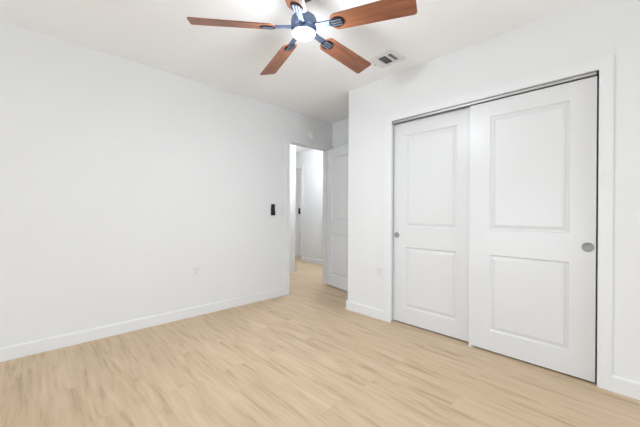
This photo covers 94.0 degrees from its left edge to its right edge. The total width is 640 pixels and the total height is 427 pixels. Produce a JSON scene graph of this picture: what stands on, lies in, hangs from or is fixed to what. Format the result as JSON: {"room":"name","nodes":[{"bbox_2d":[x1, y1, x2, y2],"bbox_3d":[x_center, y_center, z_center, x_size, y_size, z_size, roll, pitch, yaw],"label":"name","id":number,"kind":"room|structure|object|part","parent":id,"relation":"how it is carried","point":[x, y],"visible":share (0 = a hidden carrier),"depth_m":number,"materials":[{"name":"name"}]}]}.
{"room":"empty bedroom","nodes":[
{"label":"empty bedroom","id":0,"kind":"room"},
{"bbox_2d":[0,21,331,347],"bbox_3d":[-2.437,-0.158,2.078,9.520,2.440,0.120,0,0,-44],"label":"wall","id":1,"kind":"structure","parent":0,"point":[120,177],"depth_m":2.65,"materials":[{"name":"white paint"}]},
{"bbox_2d":[0,287,284,361],"bbox_3d":[-3.093,1.010,1.358,7.340,0.100,0.013,0,0,-44],"label":"baseboard","id":2,"kind":"structure","parent":1,"relation":"attached to","point":[15,351],"depth_m":2.65,"materials":[{"name":"white paint"}]},
{"bbox_2d":[193,265,199,277],"bbox_3d":[-1.286,0.600,3.108,0.076,0.124,0.009,0,0,-44],"label":"wall outlet","id":3,"kind":"object","parent":1,"relation":"attached to","point":[196,268],"visible":1,"depth_m":3.11,"materials":[{"name":"white plastic"}]},
{"bbox_2d":[285,136,332,294],"bbox_3d":[-0.178,0.024,4.267,0.890,2.088,0.150,0,0,-44],"label":"door frame","id":4,"kind":"structure","parent":1,"relation":"attached to","point":[290,140],"depth_m":4.07,"materials":[{"name":"white paint"}]},
{"bbox_2d":[327,143,348,291],"bbox_3d":[0.318,0.056,4.160,0.171,2.002,0.761,0,0,-32],"label":"door","id":5,"kind":"structure","parent":4,"relation":"attached to","point":[337,158],"depth_m":4.24,"materials":[{"name":"white paint"}]},
{"bbox_2d":[309,130,315,138],"bbox_3d":[-0.098,-1.121,4.230,0.132,0.132,0.034,0,0,-44],"label":"smoke detector","id":6,"kind":"object","parent":1,"relation":"attached to","point":[312,134],"visible":1,"depth_m":4.21,"materials":[{"name":"white plastic"}]},
{"bbox_2d":[289,145,295,266],"bbox_3d":[-1.881,-0.163,5.136,2.532,2.440,1.500,0,0,-44],"label":"wall","id":7,"kind":"structure","parent":0,"point":[292,147],"depth_m":5.43,"materials":[{"name":"white paint"}]},
{"bbox_2d":[289,266,295,272],"bbox_3d":[-1.878,1.007,5.138,2.545,0.100,1.513,0,0,-44],"label":"baseboard","id":8,"kind":"structure","parent":7,"relation":"attached to","point":[293,268],"depth_m":5.42,"materials":[{"name":"white paint"}]},
{"bbox_2d":[0,0,589,152],"bbox_3d":[-0.243,-1.416,1.757,12.220,0.100,8.860,0,0,-44],"label":"ceiling","id":9,"kind":"structure","parent":0,"point":[157,34],"depth_m":2.30,"materials":[{"name":"white paint"}]},
{"bbox_2d":[187,0,416,74],"bbox_3d":[-0.076,-1.210,1.849,1.238,0.310,1.279,0,0,-44],"label":"ceiling fan","id":10,"kind":"object","parent":9,"relation":"hanging from","point":[304,24],"visible":1,"depth_m":1.74,"materials":[{"name":"brown wood"}]},
{"bbox_3d":[-0.506,-1.101,1.734,0.483,0.006,0.134,-3,18,-11],"label":"blade","id":11,"kind":"part","parent":10,"relation":"part of","materials":[{"name":"brown wood"}]},
{"bbox_3d":[-0.303,-1.117,2.178,0.134,0.006,0.483,-19,9,-28],"label":"blade","id":12,"kind":"part","parent":10,"relation":"part of","materials":[{"name":"brown wood"}]},
{"bbox_3d":[-0.147,-1.091,1.404,0.134,0.006,0.483,16,6,5],"label":"blade","id":13,"kind":"part","parent":10,"relation":"part of","materials":[{"name":"brown wood"}]},
{"bbox_2d":[292,27,314,40],"bbox_3d":[-0.099,-1.084,1.816,0.141,0.020,0.141,0,0,-44],"label":"ceiling fan light","id":14,"kind":"object","parent":10,"relation":"attached to","point":[299,33],"depth_m":1.79,"materials":[{"name":"white glass"}]},
{"bbox_3d":[0.182,-1.116,2.122,0.134,0.006,0.483,-20,-14,41],"label":"blade","id":15,"kind":"part","parent":10,"relation":"part of","materials":[{"name":"brown wood"}]},
{"bbox_3d":[0.279,-1.101,1.643,0.483,0.006,0.134,3,-13,25],"label":"blade","id":16,"kind":"part","parent":10,"relation":"part of","materials":[{"name":"brown wood"}]},
{"bbox_2d":[368,49,405,67],"bbox_3d":[0.587,-1.358,2.640,0.210,0.013,0.263,0,0,-44],"label":"ceiling vent","id":17,"kind":"object","parent":9,"relation":"in","point":[390,57],"visible":1,"depth_m":2.63,"materials":[{"name":"white metal"}]},
{"bbox_2d":[295,170,300,251],"bbox_3d":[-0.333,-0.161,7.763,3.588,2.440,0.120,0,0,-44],"label":"door","id":18,"kind":"structure","parent":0,"point":[298,172],"depth_m":7.48,"materials":[{"name":"white paint"}]},
{"bbox_2d":[296,149,322,259],"bbox_3d":[0.028,-0.156,6.289,0.120,2.440,2.500,0,0,-44],"label":"wall","id":19,"kind":"structure","parent":0,"point":[311,160],"depth_m":6.40,"materials":[{"name":"white paint"}]},
{"bbox_2d":[296,165,302,260],"bbox_3d":[-0.590,-0.007,6.916,0.135,2.134,0.741,0,0,-44],"label":"door frame","id":20,"kind":"structure","parent":19,"relation":"attached to","point":[300,167],"depth_m":6.63,"materials":[{"name":"white paint"}]},
{"bbox_2d":[303,257,322,264],"bbox_3d":[0.232,1.016,5.980,0.013,0.100,1.759,0,0,-44],"label":"baseboard","id":21,"kind":"structure","parent":19,"relation":"attached to","point":[305,259],"depth_m":6.36,"materials":[{"name":"white paint"}]},
{"bbox_2d":[0,256,639,426],"bbox_3d":[-0.256,1.124,1.764,12.220,0.100,8.860,0,0,-44],"label":"floor","id":22,"kind":"structure","parent":0,"point":[299,358],"depth_m":1.93,"materials":[{"name":"brown wood"}]},
{"bbox_2d":[332,80,598,347],"bbox_3d":[2.354,-0.135,2.375,0.120,2.440,6.120,0,0,-44],"label":"wall","id":23,"kind":"structure","parent":0,"point":[340,129],"depth_m":4.30,"materials":[{"name":"white paint"}]},
{"bbox_2d":[348,0,639,381],"bbox_3d":[2.378,-0.133,1.741,0.727,2.440,5.176,0,0,-44],"label":"wall","id":24,"kind":"structure","parent":0,"point":[592,29],"depth_m":2.11,"materials":[{"name":"white paint"}]},
{"bbox_2d":[346,300,383,320],"bbox_3d":[0.727,1.025,3.424,0.727,0.100,0.498,0,0,-44],"label":"baseboard","id":25,"kind":"structure","parent":24,"relation":"attached to","point":[373,312],"depth_m":3.15,"materials":[{"name":"white paint"}]},
{"bbox_2d":[376,266,381,277],"bbox_3d":[0.600,0.595,3.045,0.009,0.114,0.070,0,0,-44],"label":"wall outlet","id":26,"kind":"object","parent":24,"relation":"attached to","point":[378,268],"visible":1,"depth_m":3.04,"materials":[{"name":"white plastic"}]},
{"bbox_2d":[392,70,598,124],"bbox_3d":[1.261,-0.889,2.450,0.102,0.026,1.513,0,0,-44],"label":"door track","id":27,"kind":"object","parent":24,"relation":"attached to","point":[595,73],"visible":0.69,"depth_m":2.27,"materials":[{"name":"silver metal"}]},
{"bbox_2d":[393,107,469,341],"bbox_3d":[1.021,0.091,2.727,0.038,1.950,0.786,0,0,-44],"label":"door","id":28,"kind":"structure","parent":27,"relation":"hanging from","point":[431,195],"depth_m":2.71,"materials":[{"name":"white paint"}]},
{"bbox_2d":[469,76,597,381],"bbox_3d":[1.494,0.099,2.173,0.038,1.941,0.760,0,0,-44],"label":"door","id":29,"kind":"structure","parent":27,"relation":"hanging from","point":[533,204],"depth_m":2.11,"materials":[{"name":"white paint"}]},
{"bbox_3d":[1.720,0.216,1.917,0.006,0.062,0.062,0,0,-44],"label":"finger pull","id":30,"kind":"part","parent":29,"relation":"part of","materials":[{"name":"silver metal"}]},
{"bbox_2d":[384,54,614,390],"bbox_3d":[1.260,0.054,2.447,0.136,2.052,1.636,0,0,-44],"label":"door frame","id":31,"kind":"structure","parent":24,"relation":"attached to","point":[605,65],"depth_m":1.85,"materials":[{"name":"white paint"}]},
{"bbox_2d":[612,374,639,399],"bbox_3d":[2.803,1.042,0.767,0.013,0.100,2.934,0,0,-44],"label":"baseboard","id":32,"kind":"structure","parent":24,"relation":"attached to","point":[620,385],"depth_m":1.77,"materials":[{"name":"white paint"}]}
]}

